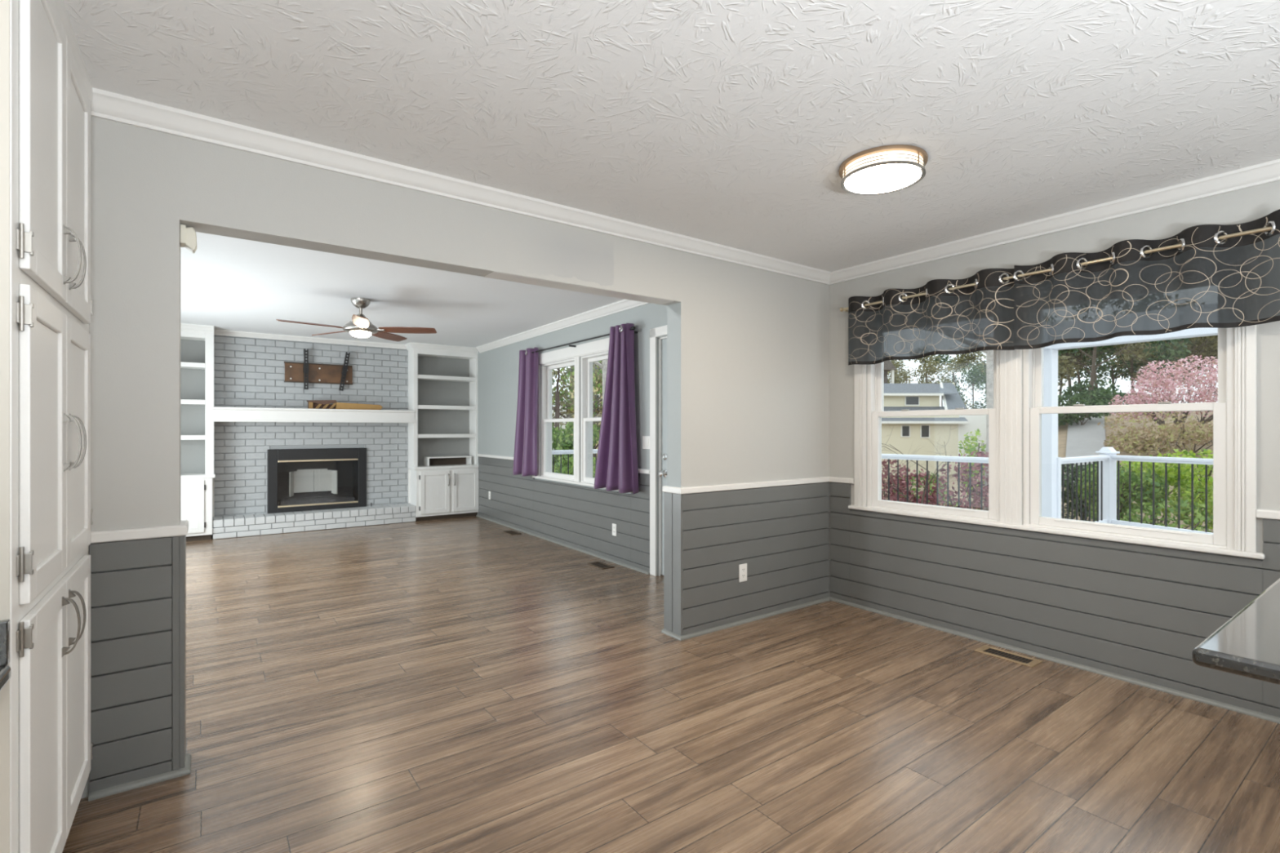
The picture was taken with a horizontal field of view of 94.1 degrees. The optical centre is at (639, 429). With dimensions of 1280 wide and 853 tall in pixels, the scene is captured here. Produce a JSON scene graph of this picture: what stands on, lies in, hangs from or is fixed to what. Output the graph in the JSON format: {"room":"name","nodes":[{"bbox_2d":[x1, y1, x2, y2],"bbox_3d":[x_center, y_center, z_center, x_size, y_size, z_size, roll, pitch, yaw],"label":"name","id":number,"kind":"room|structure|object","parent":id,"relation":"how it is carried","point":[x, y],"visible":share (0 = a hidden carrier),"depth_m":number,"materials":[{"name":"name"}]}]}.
{"room":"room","nodes":[
{"label":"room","id":0,"kind":"room"},
{"bbox_2d":[80,115,828,799],"bbox_3d":[-0.526,0.056,3.168,4.733,2.445,0.135,0,0,-36],"label":"wall partition","id":1,"kind":"structure","parent":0,"point":[754,342],"depth_m":2.59,"materials":[{"name":"beige paint"}]},
{"bbox_2d":[88,535,179,792],"bbox_3d":[-1.811,0.836,2.141,0.247,0.885,0.016,0,0,-36],"label":"wainscot","id":2,"kind":"structure","parent":1,"relation":"attached to","point":[135,584],"depth_m":2.13,"materials":[{"name":"grey paint"}]},
{"bbox_2d":[90,520,188,542],"bbox_3d":[-1.845,0.374,2.208,0.271,0.037,0.179,0,0,-36],"label":"chair rail","id":3,"kind":"object","parent":1,"relation":"attached to","point":[182,529],"visible":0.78,"depth_m":2.14,"materials":[{"name":"white paint"}]},
{"bbox_2d":[88,753,191,801],"bbox_3d":[-1.823,1.268,2.187,0.281,0.021,0.139,0,0,-36],"label":"baseboard","id":4,"kind":"structure","parent":1,"relation":"attached to","point":[125,787],"depth_m":2.14,"materials":[{"name":"grey paint"}]},
{"bbox_2d":[179,535,186,768],"bbox_3d":[-1.749,0.836,2.280,0.016,0.885,0.167,0,0,-36],"label":"wainscot","id":5,"kind":"structure","parent":1,"relation":"attached to","point":[182,538],"depth_m":2.21,"materials":[{"name":"grey paint"}]},
{"bbox_2d":[180,224,197,253],"bbox_3d":[-1.738,-0.732,2.297,0.051,0.090,0.070,0,0,-36],"label":"sensor","id":6,"kind":"object","parent":1,"relation":"attached to","point":[188,235],"visible":1,"depth_m":2.27,"materials":[{"name":"beige plastic"}]},
{"bbox_2d":[484,271,672,304],"bbox_3d":[-0.295,-0.781,3.340,1.150,0.002,0.129,0,0,-36],"label":"trim","id":7,"kind":"structure","parent":1,"relation":"attached to","point":[495,275],"depth_m":3.28,"materials":[{"name":"white paint"}]},
{"bbox_2d":[663,492,682,635],"bbox_3d":[0.206,0.836,3.700,0.016,0.885,0.167,0,0,-36],"label":"wainscot","id":8,"kind":"structure","parent":1,"relation":"attached to","point":[673,502],"depth_m":3.69,"materials":[{"name":"grey paint"}]},
{"bbox_2d":[666,302,680,487],"bbox_3d":[0.211,-0.212,3.706,0.002,1.140,0.131,0,0,-36],"label":"wall","id":9,"kind":"structure","parent":1,"relation":"attached to","point":[673,311],"depth_m":3.71,"materials":[{"name":"grey paint"}]},
{"bbox_2d":[682,482,829,635],"bbox_3d":[0.838,0.836,4.066,1.436,0.885,0.016,0,0,-36],"label":"wainscot","id":10,"kind":"structure","parent":1,"relation":"attached to","point":[781,533],"depth_m":3.99,"materials":[{"name":"grey paint"}]},
{"bbox_2d":[477,302,666,576],"bbox_3d":[-0.862,0.038,6.768,0.150,2.480,6.092,0,0,-35],"label":"wall","id":11,"kind":"structure","parent":0,"point":[498,368],"depth_m":7.04,"materials":[{"name":"grey paint"}]},
{"bbox_2d":[541,358,574,480],"bbox_3d":[-0.880,-0.112,6.800,0.133,1.340,0.860,0,0,-35],"label":"window","id":12,"kind":"structure","parent":11,"relation":"in","point":[546,369],"depth_m":7.09,"materials":[{"name":"white plastic"}]},
{"bbox_2d":[475,299,648,352],"bbox_3d":[-0.787,-1.162,6.474,0.065,0.080,5.500,0,0,-35],"label":"crown molding","id":13,"kind":"structure","parent":11,"relation":"attached to","point":[624,304],"depth_m":6.48,"materials":[{"name":"white paint"}]},
{"bbox_2d":[475,515,649,574],"bbox_3d":[-1.165,1.268,7.024,0.018,0.021,4.325,0,0,-35],"label":"baseboard","id":14,"kind":"structure","parent":11,"relation":"attached to","point":[478,516],"depth_m":6.38,"materials":[{"name":"grey paint"}]},
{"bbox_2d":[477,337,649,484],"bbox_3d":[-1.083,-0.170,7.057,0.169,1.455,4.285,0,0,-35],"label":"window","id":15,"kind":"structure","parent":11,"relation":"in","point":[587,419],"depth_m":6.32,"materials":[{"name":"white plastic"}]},
{"bbox_2d":[478,456,649,571],"bbox_3d":[-1.139,0.836,7.018,0.016,0.885,4.285,0,0,-35],"label":"wainscot","id":16,"kind":"structure","parent":11,"relation":"attached to","point":[582,517],"depth_m":6.43,"materials":[{"name":"grey paint"}]},
{"bbox_2d":[524,326,637,355],"bbox_3d":[-0.714,-0.900,6.330,0.112,0.047,2.430,0,0,-35],"label":"curtain rod","id":17,"kind":"object","parent":11,"relation":"attached to","point":[632,327],"visible":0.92,"depth_m":6.17,"materials":[{"name":"black metal"}]},
{"bbox_2d":[512,346,538,476],"bbox_3d":[-1.377,-0.201,7.205,0.133,1.523,0.556,0,0,-36],"label":"curtain","id":18,"kind":"object","parent":17,"relation":"hanging from","point":[525,456],"visible":1,"depth_m":7.11,"materials":[{"name":"purple fabric"}]},
{"bbox_2d":[593,322,639,493],"bbox_3d":[-0.222,-0.191,5.562,0.136,1.533,0.646,0,0,-36],"label":"curtain","id":19,"kind":"object","parent":17,"relation":"hanging from","point":[616,464],"visible":1,"depth_m":5.47,"materials":[{"name":"purple fabric"}]},
{"bbox_2d":[532,475,632,493],"bbox_3d":[-0.672,0.569,6.363,0.065,0.025,2.125,0,0,-35],"label":"window sill","id":20,"kind":"structure","parent":11,"relation":"attached to","point":[533,476],"depth_m":6.52,"materials":[{"name":"white paint"}]},
{"bbox_2d":[649,324,666,576],"bbox_3d":[0.402,0.196,4.826,0.018,2.165,1.075,0,0,-35],"label":"door frame","id":21,"kind":"structure","parent":11,"relation":"attached to","point":[655,332],"depth_m":5.21,"materials":[{"name":"white paint"}]},
{"bbox_2d":[657,336,666,577],"bbox_3d":[0.466,0.238,4.862,0.185,2.080,0.922,0,0,-36],"label":"door","id":22,"kind":"structure","parent":11,"relation":"in","point":[662,473],"depth_m":5.20,"materials":[{"name":"grey paint"}]},
{"bbox_2d":[62,515,1279,852],"bbox_3d":[-0.522,1.328,3.162,4.733,0.100,12.130,0,0,-36],"label":"floor","id":23,"kind":"structure","parent":0,"point":[464,684],"depth_m":2.52,"materials":[{"name":"laminate"}]},
{"bbox_2d":[0,619,10,691],"bbox_3d":[-1.137,0.838,0.495,0.596,0.881,1.438,0,0,-36],"label":"countertop","id":24,"kind":"structure","parent":23,"relation":"on","point":[5,669],"depth_m":1.23,"materials":[{"name":"black stone"}]},
{"bbox_2d":[0,619,9,666],"bbox_3d":[-1.555,0.443,1.068,0.593,0.091,0.020,0,0,-36],"label":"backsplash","id":25,"kind":"structure","parent":24,"relation":"on","point":[4,624],"depth_m":1.23,"materials":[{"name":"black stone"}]},
{"bbox_2d":[0,665,10,691],"bbox_3d":[-1.137,0.507,0.495,0.596,0.038,1.437,0,0,-36],"label":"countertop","id":26,"kind":"structure","parent":24,"relation":"on","point":[5,670],"depth_m":1.21,"materials":[{"name":"black stone"}]},
{"bbox_2d":[0,0,93,852],"bbox_3d":[-1.837,0.056,1.502,0.649,2.445,1.017,0,0,-36],"label":"pantry cabinet","id":27,"kind":"object","parent":23,"relation":"on","point":[46,94],"visible":0.99,"depth_m":1.46,"materials":[{"name":"white paint"}]},
{"bbox_2d":[180,323,215,541],"bbox_3d":[-5.421,0.038,6.740,1.003,2.480,0.392,0,0,-36],"label":"bookcase","id":28,"kind":"object","parent":23,"relation":"on","point":[197,341],"visible":0.38,"depth_m":6.94,"materials":[{"name":"white paint"}]},
{"bbox_2d":[180,472,215,479],"bbox_3d":[-5.428,0.540,6.751,1.003,0.039,0.341,0,0,-36],"label":"countertop","id":29,"kind":"structure","parent":28,"relation":"on","point":[186,476],"depth_m":6.84,"materials":[{"name":"white paint"}]},
{"bbox_2d":[212,503,415,539],"bbox_3d":[-4.127,1.167,7.718,2.291,0.222,0.316,0,0,-36],"label":"hearth","id":30,"kind":"object","parent":23,"relation":"on","point":[240,526],"visible":1,"depth_m":7.52,"materials":[{"name":"white brick"}]},
{"bbox_2d":[404,342,478,520],"bbox_3d":[-2.845,0.038,8.612,0.983,2.480,0.392,0,0,-36],"label":"bookcase","id":31,"kind":"object","parent":23,"relation":"on","point":[442,380],"visible":0.98,"depth_m":8.66,"materials":[{"name":"white paint"}]},
{"bbox_2d":[408,464,478,470],"bbox_3d":[-2.833,0.540,8.636,0.936,0.039,0.341,0,0,-36],"label":"countertop","id":32,"kind":"structure","parent":31,"relation":"on","point":[445,466],"depth_m":8.51,"materials":[{"name":"white paint"}]},
{"bbox_2d":[423,455,471,466],"bbox_3d":[-2.806,0.456,8.714,0.633,0.127,0.202,0,0,-36],"label":"riser","id":33,"kind":"object","parent":31,"relation":"on","point":[455,460],"visible":1,"depth_m":8.76,"materials":[{"name":"white paint"}]},
{"bbox_2d":[974,644,1042,666],"bbox_3d":[2.075,1.275,3.362,0.135,0.006,0.300,0,0,-36],"label":"floor vent","id":34,"kind":"object","parent":23,"relation":"in","point":[1011,656],"visible":1,"depth_m":3.35,"materials":[{"name":"beige metal"}]},
{"bbox_2d":[986,648,1030,662],"bbox_3d":[2.075,1.276,3.362,0.091,0.001,0.230,0,0,-36],"label":"grille","id":35,"kind":"object","parent":34,"relation":"attached to","point":[1004,654],"depth_m":3.36,"materials":[{"name":"brown metal"}]},
{"bbox_2d":[1192,577,1279,684],"bbox_3d":[2.192,0.821,0.582,1.569,0.914,2.165,0,0,-36],"label":"countertop","id":36,"kind":"structure","parent":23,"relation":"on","point":[1247,645],"depth_m":1.01,"materials":[{"name":"black stone"}]},
{"bbox_2d":[63,0,1279,347],"bbox_3d":[-0.537,-1.284,3.183,5.033,0.235,12.480,0,0,-36],"label":"ceiling","id":37,"kind":"structure","parent":0,"point":[731,123],"depth_m":2.16,"materials":[{"name":"white paint"}]},
{"bbox_2d":[275,297,436,341],"bbox_3d":[-2.596,-1.026,5.474,1.280,0.349,1.294,0,0,-36],"label":"ceiling fan","id":38,"kind":"object","parent":37,"relation":"hanging from","point":[360,326],"visible":1,"depth_m":5.48,"materials":[{"name":"silver metal"}]},
{"bbox_2d":[838,144,928,195],"bbox_3d":[1.064,-1.129,2.619,0.364,0.075,0.364,0,0,-36],"label":"ceiling light","id":39,"kind":"object","parent":37,"relation":"attached to","point":[886,169],"visible":1,"depth_m":2.54,"materials":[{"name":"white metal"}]},
{"bbox_2d":[844,164,921,193],"bbox_3d":[1.064,-1.096,2.619,0.312,0.010,0.312,0,0,-36],"label":"diffuser","id":40,"kind":"object","parent":39,"relation":"attached to","point":[862,178],"depth_m":2.59,"materials":[{"name":"white glass"}]},
{"bbox_2d":[828,180,1279,591],"bbox_3d":[3.258,0.056,2.114,0.150,2.445,6.290,0,0,-36],"label":"wall","id":41,"kind":"structure","parent":0,"point":[1242,206],"depth_m":3.19,"materials":[{"name":"beige paint"}]},
{"bbox_2d":[90,87,1279,284],"bbox_3d":[1.278,-1.129,0.685,4.733,0.075,6.005,0,0,-36],"label":"crown molding","id":42,"kind":"structure","parent":41,"relation":"attached to","point":[107,105],"depth_m":2.85,"materials":[{"name":"white paint"}]},
{"bbox_2d":[866,350,999,521],"bbox_3d":[1.938,-0.104,3.936,0.133,1.315,0.890,0,0,-36],"label":"window","id":43,"kind":"structure","parent":41,"relation":"in","point":[875,372],"depth_m":3.97,"materials":[{"name":"white plastic"}]},
{"bbox_2d":[661,596,1279,724],"bbox_3d":[2.539,1.268,1.696,1.471,0.021,6.160,0,0,-36],"label":"baseboard","id":44,"kind":"structure","parent":41,"relation":"attached to","point":[1218,704],"depth_m":3.47,"materials":[{"name":"grey paint"}]},
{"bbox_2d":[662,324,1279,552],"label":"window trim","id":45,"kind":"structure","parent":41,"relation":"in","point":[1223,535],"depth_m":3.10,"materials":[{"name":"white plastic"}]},
{"bbox_2d":[829,482,1279,717],"bbox_3d":[3.191,0.836,2.064,0.016,0.885,5.988,0,0,-36],"label":"wainscot","id":46,"kind":"structure","parent":41,"relation":"attached to","point":[1134,611],"depth_m":3.26,"materials":[{"name":"grey paint"}]},
{"bbox_2d":[840,226,1271,311],"bbox_3d":[2.208,-0.852,3.322,0.129,0.080,2.476,0,0,-36],"label":"curtain rod","id":47,"kind":"object","parent":41,"relation":"attached to","point":[1267,228],"visible":0.5,"depth_m":3.05,"materials":[{"name":"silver metal"}]},
{"bbox_2d":[848,268,1014,365],"bbox_3d":[1.795,-0.690,3.805,0.086,0.480,1.069,0,0,-36],"label":"window valance","id":48,"kind":"object","parent":47,"relation":"hanging from","point":[980,317],"visible":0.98,"depth_m":3.70,"materials":[{"name":"black fabric"}]},
{"bbox_2d":[1013,208,1279,349],"bbox_3d":[2.432,-0.690,2.930,0.086,0.481,1.072,0,0,-36],"label":"window valance","id":49,"kind":"object","parent":47,"relation":"hanging from","point":[1210,282],"visible":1,"depth_m":2.88,"materials":[{"name":"black fabric"}]},
{"bbox_2d":[848,505,1265,559],"bbox_3d":[2.156,0.562,3.498,0.065,0.025,2.110,0,0,-36],"label":"window sill","id":50,"kind":"structure","parent":41,"relation":"attached to","point":[1209,549],"depth_m":3.18,"materials":[{"name":"white paint"}]},
{"bbox_3d":[-4.291,0.038,7.964,4.580,2.480,0.229,0,0,-36],"label":"wall","id":51,"kind":"structure","parent":0,"visible":0},
{"bbox_2d":[213,328,406,349],"bbox_3d":[-4.207,-1.172,7.827,2.254,0.060,0.050,0,0,-36],"label":"crown molding","id":52,"kind":"structure","parent":51,"relation":"attached to","point":[220,332],"depth_m":7.73,"materials":[{"name":"white paint"}]},
{"bbox_2d":[213,334,408,517],"bbox_3d":[-4.228,0.058,7.854,2.259,2.440,0.022,0,0,-36],"label":"chimney breast","id":53,"kind":"object","parent":51,"relation":"attached to","point":[249,372],"visible":0.84,"depth_m":7.67,"materials":[{"name":"white brick"}]},
{"bbox_2d":[211,406,415,422],"bbox_3d":[-4.137,-0.178,7.722,2.304,0.172,0.294,0,0,-36],"label":"mantel shelf","id":54,"kind":"object","parent":53,"relation":"attached to","point":[219,414],"visible":0.94,"depth_m":7.51,"materials":[{"name":"white paint"}]},
{"bbox_2d":[306,400,382,409],"bbox_3d":[-3.898,-0.324,7.891,0.899,0.120,0.130,0,0,-36],"label":"carton","id":55,"kind":"object","parent":54,"relation":"on","point":[313,404],"visible":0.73,"depth_m":7.79,"materials":[{"name":"brown cardboard"}]},
{"bbox_2d":[267,448,366,513],"bbox_3d":[-4.309,0.652,7.958,1.152,0.804,0.358,0,0,-36],"label":"fireplace insert","id":56,"kind":"object","parent":53,"relation":"in","point":[321,478],"visible":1,"depth_m":7.96,"materials":[{"name":"black metal"}]},
{"bbox_2d":[284,348,352,391],"bbox_3d":[-4.200,-0.777,7.813,0.800,0.525,0.075,0,0,-36],"label":"mount","id":57,"kind":"object","parent":53,"relation":"attached to","point":[304,372],"depth_m":7.81,"materials":[{"name":"brown wood"}]},
{"label":"outside","id":58,"kind":"structure","parent":0,"visible":0},
{"bbox_3d":[4.138,2.063,5.695,5.390,1.630,12.350,0,0,-36],"label":"floor","id":59,"kind":"structure","parent":58,"visible":0},
{"bbox_2d":[551,448,597,474],"bbox_3d":[-0.526,0.736,9.902,3.590,1.025,0.180,0,0,-36],"label":"deck railing","id":60,"kind":"object","parent":59,"relation":"on","point":[560,452],"visible":0.02,"depth_m":9.38,"materials":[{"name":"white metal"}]},
{"bbox_2d":[881,453,988,510],"bbox_3d":[3.436,0.755,7.657,0.090,0.865,2.850,0,0,-36],"label":"deck railing","id":61,"kind":"object","parent":59,"relation":"on","point":[893,456],"visible":0.23,"depth_m":7.33,"materials":[{"name":"black metal"}]},
{"bbox_2d":[1061,454,1109,523],"bbox_3d":[5.171,0.755,7.020,1.780,0.865,0.090,0,0,-36],"label":"deck railing","id":62,"kind":"object","parent":59,"relation":"on","point":[1100,458],"visible":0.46,"depth_m":7.07,"materials":[{"name":"black metal"}]},
{"bbox_2d":[1041,327,1217,518],"bbox_3d":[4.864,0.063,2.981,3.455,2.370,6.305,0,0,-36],"label":"window frame","id":63,"kind":"structure","parent":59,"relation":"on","point":[1051,462],"depth_m":6.32,"materials":[{"name":"white wood"}]},
{"bbox_2d":[1095,447,1213,533],"bbox_3d":[6.289,0.736,6.594,0.180,1.025,2.282,0,0,-18],"label":"deck railing","id":64,"kind":"object","parent":59,"relation":"on","point":[1109,466],"visible":0.71,"depth_m":7.31,"materials":[{"name":"black metal"}]},
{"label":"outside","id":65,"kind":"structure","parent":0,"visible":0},
{"bbox_2d":[881,410,1213,532],"bbox_3d":[17.132,0.928,63.867,94.400,5.100,133.200,0,0,-36],"label":"ground","id":66,"kind":"structure","parent":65,"point":[1062,429],"depth_m":27.62,"materials":[{"name":"green plant"}]},
{"bbox_2d":[551,453,595,477],"bbox_3d":[-1.145,1.566,12.264,2.599,2.288,1.710,0,0,-36],"label":"shrub","id":67,"kind":"object","parent":66,"relation":"on","point":[563,469],"visible":0.02,"depth_m":11.92,"materials":[{"name":"green plant"}]},
{"bbox_2d":[551,422,599,475],"bbox_3d":[-1.924,1.256,13.925,1.987,3.045,1.620,0,0,-36],"label":"shrub","id":68,"kind":"object","parent":66,"relation":"on","point":[565,441],"visible":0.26,"depth_m":13.60,"materials":[{"name":"green plant"}]},
{"bbox_2d":[551,363,602,434],"bbox_3d":[-1.276,-0.233,24.195,6.716,7.021,5.134,0,0,28],"label":"tree","id":69,"kind":"object","parent":66,"relation":"on","point":[571,413],"visible":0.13,"depth_m":23.72,"materials":[{"name":"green plant"}]},
{"bbox_2d":[551,360,602,471],"bbox_3d":[-3.658,-0.518,20.559,5.234,7.248,6.620,0,0,33],"label":"tree","id":70,"kind":"object","parent":66,"relation":"on","point":[556,410],"visible":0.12,"depth_m":21.24,"materials":[{"name":"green plant"}]},
{"bbox_2d":[551,362,602,437],"bbox_3d":[-2.397,0.040,24.166,6.725,6.490,6.102,0,0,-10],"label":"tree","id":71,"kind":"object","parent":66,"relation":"on","point":[554,372],"visible":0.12,"depth_m":24.09,"materials":[{"name":"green plant"}]},
{"bbox_2d":[551,361,602,474],"bbox_3d":[-2.597,-0.076,32.150,4.792,8.708,6.700,0,0,0],"label":"tree","id":72,"kind":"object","parent":66,"relation":"on","point":[597,396],"visible":0.03,"depth_m":29.88,"materials":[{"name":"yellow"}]},
{"bbox_2d":[884,360,897,383],"bbox_3d":[23.500,-2.091,64.999,5.586,10.737,8.000,0,0,0],"label":"house","id":73,"kind":"structure","parent":66,"relation":"on","point":[888,366],"depth_m":61.20,"materials":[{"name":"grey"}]},
{"bbox_2d":[887,360,911,383],"bbox_3d":[34.741,-3.734,83.493,8.109,14.738,8.287,0,0,-36],"label":"tree","id":74,"kind":"object","parent":66,"relation":"on","point":[895,375],"visible":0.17,"depth_m":81.08,"materials":[{"name":"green plant"}]},
{"bbox_2d":[888,360,924,383],"bbox_3d":[41.167,-3.998,92.168,10.956,15.261,6.992,0,0,-36],"label":"tree","id":75,"kind":"object","parent":66,"relation":"on","point":[904,372],"visible":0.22,"depth_m":93.42,"materials":[{"name":"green plant"}]},
{"bbox_2d":[881,458,951,506],"bbox_3d":[4.726,1.613,10.911,1.617,2.155,1.616,0,0,11],"label":"shrub","id":76,"kind":"object","parent":66,"relation":"on","point":[932,499],"visible":0.34,"depth_m":10.82,"materials":[{"name":"red plant"}]},
{"bbox_2d":[893,470,958,507],"bbox_3d":[5.832,1.852,12.524,3.990,1.857,2.221,0,0,-36],"label":"shrub","id":77,"kind":"object","parent":66,"relation":"on","point":[919,472],"visible":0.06,"depth_m":13.30,"materials":[{"name":"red plant"}]},
{"bbox_2d":[881,422,973,503],"bbox_3d":[4.253,1.251,9.868,1.834,2.970,2.316,0,0,-36],"label":"tree","id":78,"kind":"object","parent":66,"relation":"on","point":[932,477],"visible":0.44,"depth_m":9.72,"materials":[{"name":"brown plant"}]},
{"bbox_2d":[908,355,953,384],"bbox_3d":[38.750,-4.020,82.499,6.966,15.306,10.240,0,0,-36],"label":"tree","id":79,"kind":"object","parent":66,"relation":"on","point":[924,361],"visible":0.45,"depth_m":79.81,"materials":[{"name":"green plant"}]},
{"bbox_2d":[881,382,986,475],"bbox_3d":[22.089,0.302,47.209,8.660,8.352,5.580,0,0,0],"label":"house","id":80,"kind":"structure","parent":66,"relation":"on","point":[919,433],"depth_m":45.00,"materials":[{"name":"beige"}]},
{"bbox_2d":[914,357,974,408],"bbox_3d":[48.097,-3.821,93.537,10.107,14.914,8.145,0,0,-36],"label":"tree","id":81,"kind":"object","parent":66,"relation":"on","point":[922,376],"visible":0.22,"depth_m":93.71,"materials":[{"name":"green plant"}]},
{"bbox_2d":[915,451,988,510],"bbox_3d":[5.955,1.501,10.999,2.140,2.415,2.059,0,0,-36],"label":"shrub","id":82,"kind":"object","parent":66,"relation":"on","point":[976,466],"visible":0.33,"depth_m":10.76,"materials":[{"name":"red plant"}]},
{"bbox_2d":[926,354,986,408],"bbox_3d":[45.548,-3.892,84.072,6.844,14.943,9.577,0,0,-36],"label":"tree","id":83,"kind":"object","parent":66,"relation":"on","point":[973,375],"visible":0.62,"depth_m":82.84,"materials":[{"name":"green plant"}]},
{"bbox_2d":[948,351,986,392],"bbox_3d":[50.418,-5.348,86.372,7.654,14.488,10.399,0,0,-36],"label":"tree","id":84,"kind":"object","parent":66,"relation":"on","point":[960,363],"visible":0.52,"depth_m":88.27,"materials":[{"name":"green plant"}]},
{"bbox_2d":[955,358,986,408],"bbox_3d":[53.041,-4.471,95.603,7.560,14.812,7.909,0,0,-36],"label":"tree","id":85,"kind":"object","parent":66,"relation":"on","point":[973,386],"visible":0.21,"depth_m":95.52,"materials":[{"name":"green plant"}]},
{"bbox_2d":[957,428,986,510],"bbox_3d":[7.642,1.388,13.631,0.684,2.834,0.750,0,0,-11],"label":"shrub","id":86,"kind":"object","parent":66,"relation":"on","point":[971,448],"visible":0.36,"depth_m":13.56,"materials":[{"name":"green plant"}]},
{"bbox_2d":[981,350,993,511],"bbox_3d":[6.391,-1.986,11.243,4.057,9.496,5.993,0,0,22],"label":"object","id":87,"kind":"object","parent":66,"relation":"on","point":[989,353],"visible":0.02,"depth_m":11.18,"materials":[{"name":"grey plant"}]},
{"bbox_2d":[1059,345,1119,399],"bbox_3d":[34.441,-5.641,49.053,7.906,8.355,9.974,0,0,-36],"label":"tree","id":88,"kind":"object","parent":66,"relation":"on","point":[1107,351],"visible":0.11,"depth_m":46.88,"materials":[{"name":"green plant"}]},
{"bbox_2d":[1057,392,1123,426],"bbox_3d":[21.960,-0.964,30.455,5.826,1.847,3.015,0,0,-19],"label":"shrub","id":89,"kind":"object","parent":66,"relation":"on","point":[1063,419],"visible":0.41,"depth_m":29.70,"materials":[{"name":"green plant"}]},
{"bbox_2d":[1060,379,1121,405],"bbox_3d":[32.038,-2.248,42.044,6.219,2.590,3.667,0,0,-36],"label":"shrub","id":90,"kind":"object","parent":66,"relation":"on","point":[1076,387],"visible":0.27,"depth_m":41.26,"materials":[{"name":"green plant"}]},
{"bbox_2d":[1061,461,1124,520],"bbox_3d":[10.816,1.615,14.531,1.467,1.828,1.679,0,0,-36],"label":"shrub","id":91,"kind":"object","parent":66,"relation":"on","point":[1095,462],"visible":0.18,"depth_m":14.51,"materials":[{"name":"green plant"}]},
{"bbox_2d":[1057,341,1157,387],"bbox_3d":[34.887,-5.370,47.046,9.066,7.824,7.342,0,0,7],"label":"tree","id":92,"kind":"object","parent":66,"relation":"on","point":[1071,366],"visible":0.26,"depth_m":45.30,"materials":[{"name":"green plant"}]},
{"bbox_2d":[1079,387,1160,405],"bbox_3d":[29.286,-1.429,35.826,6.257,2.155,3.939,0,0,-36],"label":"shrub","id":93,"kind":"object","parent":66,"relation":"on","point":[1106,393],"visible":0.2,"depth_m":35.13,"materials":[{"name":"green plant"}]},
{"bbox_2d":[1075,462,1169,521],"bbox_3d":[10.503,1.630,13.031,1.630,1.926,1.257,0,0,38],"label":"shrub","id":94,"kind":"object","parent":66,"relation":"on","point":[1135,477],"visible":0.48,"depth_m":12.76,"materials":[{"name":"green plant"}]},
{"bbox_2d":[1079,350,1167,393],"bbox_3d":[46.390,-5.528,57.055,8.974,8.133,8.354,0,0,-36],"label":"tree","id":95,"kind":"object","parent":66,"relation":"on","point":[1113,375],"visible":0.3,"depth_m":56.97,"materials":[{"name":"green plant"}]},
{"bbox_2d":[1057,337,1194,399],"bbox_3d":[30.256,-5.634,39.704,9.736,8.493,7.200,0,0,44],"label":"tree","id":96,"kind":"object","parent":66,"relation":"on","point":[1179,352],"visible":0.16,"depth_m":38.84,"materials":[{"name":"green plant"}]},
{"bbox_2d":[1103,423,1188,456],"bbox_3d":[19.876,0.396,23.638,3.580,1.299,2.787,0,0,-36],"label":"shrub","id":97,"kind":"object","parent":66,"relation":"on","point":[1144,441],"visible":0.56,"depth_m":23.16,"materials":[{"name":"brown plant"}]},
{"bbox_2d":[1088,340,1209,395],"bbox_3d":[42.409,-5.509,49.226,9.841,8.108,6.467,0,0,8],"label":"tree","id":98,"kind":"object","parent":66,"relation":"on","point":[1132,374],"visible":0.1,"depth_m":49.67,"materials":[{"name":"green plant"}]},
{"bbox_2d":[1097,411,1213,456],"bbox_3d":[20.422,0.114,22.444,7.740,1.917,4.158,0,0,-36],"label":"shrub","id":99,"kind":"object","parent":66,"relation":"on","point":[1205,437],"visible":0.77,"depth_m":21.51,"materials":[{"name":"brown plant"}]},
{"bbox_2d":[1109,355,1217,438],"bbox_3d":[23.081,-1.309,24.865,4.755,3.639,5.284,0,0,3],"label":"blossom tree","id":100,"kind":"object","parent":66,"relation":"on","point":[1202,394],"visible":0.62,"depth_m":25.06,"materials":[{"name":"pink plant"}]},
{"bbox_2d":[1116,454,1213,524],"bbox_3d":[11.922,1.516,13.911,2.118,1.925,3.288,0,0,33],"label":"shrub","id":101,"kind":"object","parent":66,"relation":"on","point":[1136,467],"visible":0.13,"depth_m":13.27,"materials":[{"name":"green plant"}]},
{"bbox_2d":[1121,497,1213,532],"bbox_3d":[10.033,2.021,11.602,2.499,1.380,1.901,0,0,-36],"label":"shrub","id":102,"kind":"object","parent":66,"relation":"on","point":[1198,518],"visible":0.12,"depth_m":11.54,"materials":[{"name":"green plant"}]},
{"bbox_2d":[1123,335,1217,397],"bbox_3d":[42.909,-5.606,47.276,8.764,8.289,6.860,0,0,-22],"label":"tree","id":103,"kind":"object","parent":66,"relation":"on","point":[1197,340],"visible":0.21,"depth_m":46.46,"materials":[{"name":"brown plant"}]},
{"bbox_2d":[1144,448,1213,533],"bbox_3d":[11.969,1.411,12.273,2.005,2.294,2.755,0,0,7],"label":"shrub","id":104,"kind":"object","parent":66,"relation":"on","point":[1199,487],"visible":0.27,"depth_m":12.30,"materials":[{"name":"green plant"}]},
{"bbox_2d":[1166,337,1217,399],"bbox_3d":[46.272,-5.623,49.238,6.610,8.333,6.951,0,0,-36],"label":"tree","id":105,"kind":"object","parent":66,"relation":"on","point":[1182,341],"visible":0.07,"depth_m":48.77,"materials":[{"name":"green plant"}]},
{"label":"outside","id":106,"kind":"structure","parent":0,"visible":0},
{"bbox_2d":[1064,414,1106,484],"bbox_3d":[24.023,0.071,32.099,1.639,3.506,33.570,0,0,37],"label":"driveway","id":107,"kind":"structure","parent":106,"point":[1088,438],"depth_m":26.51,"materials":[{"name":"concrete"}]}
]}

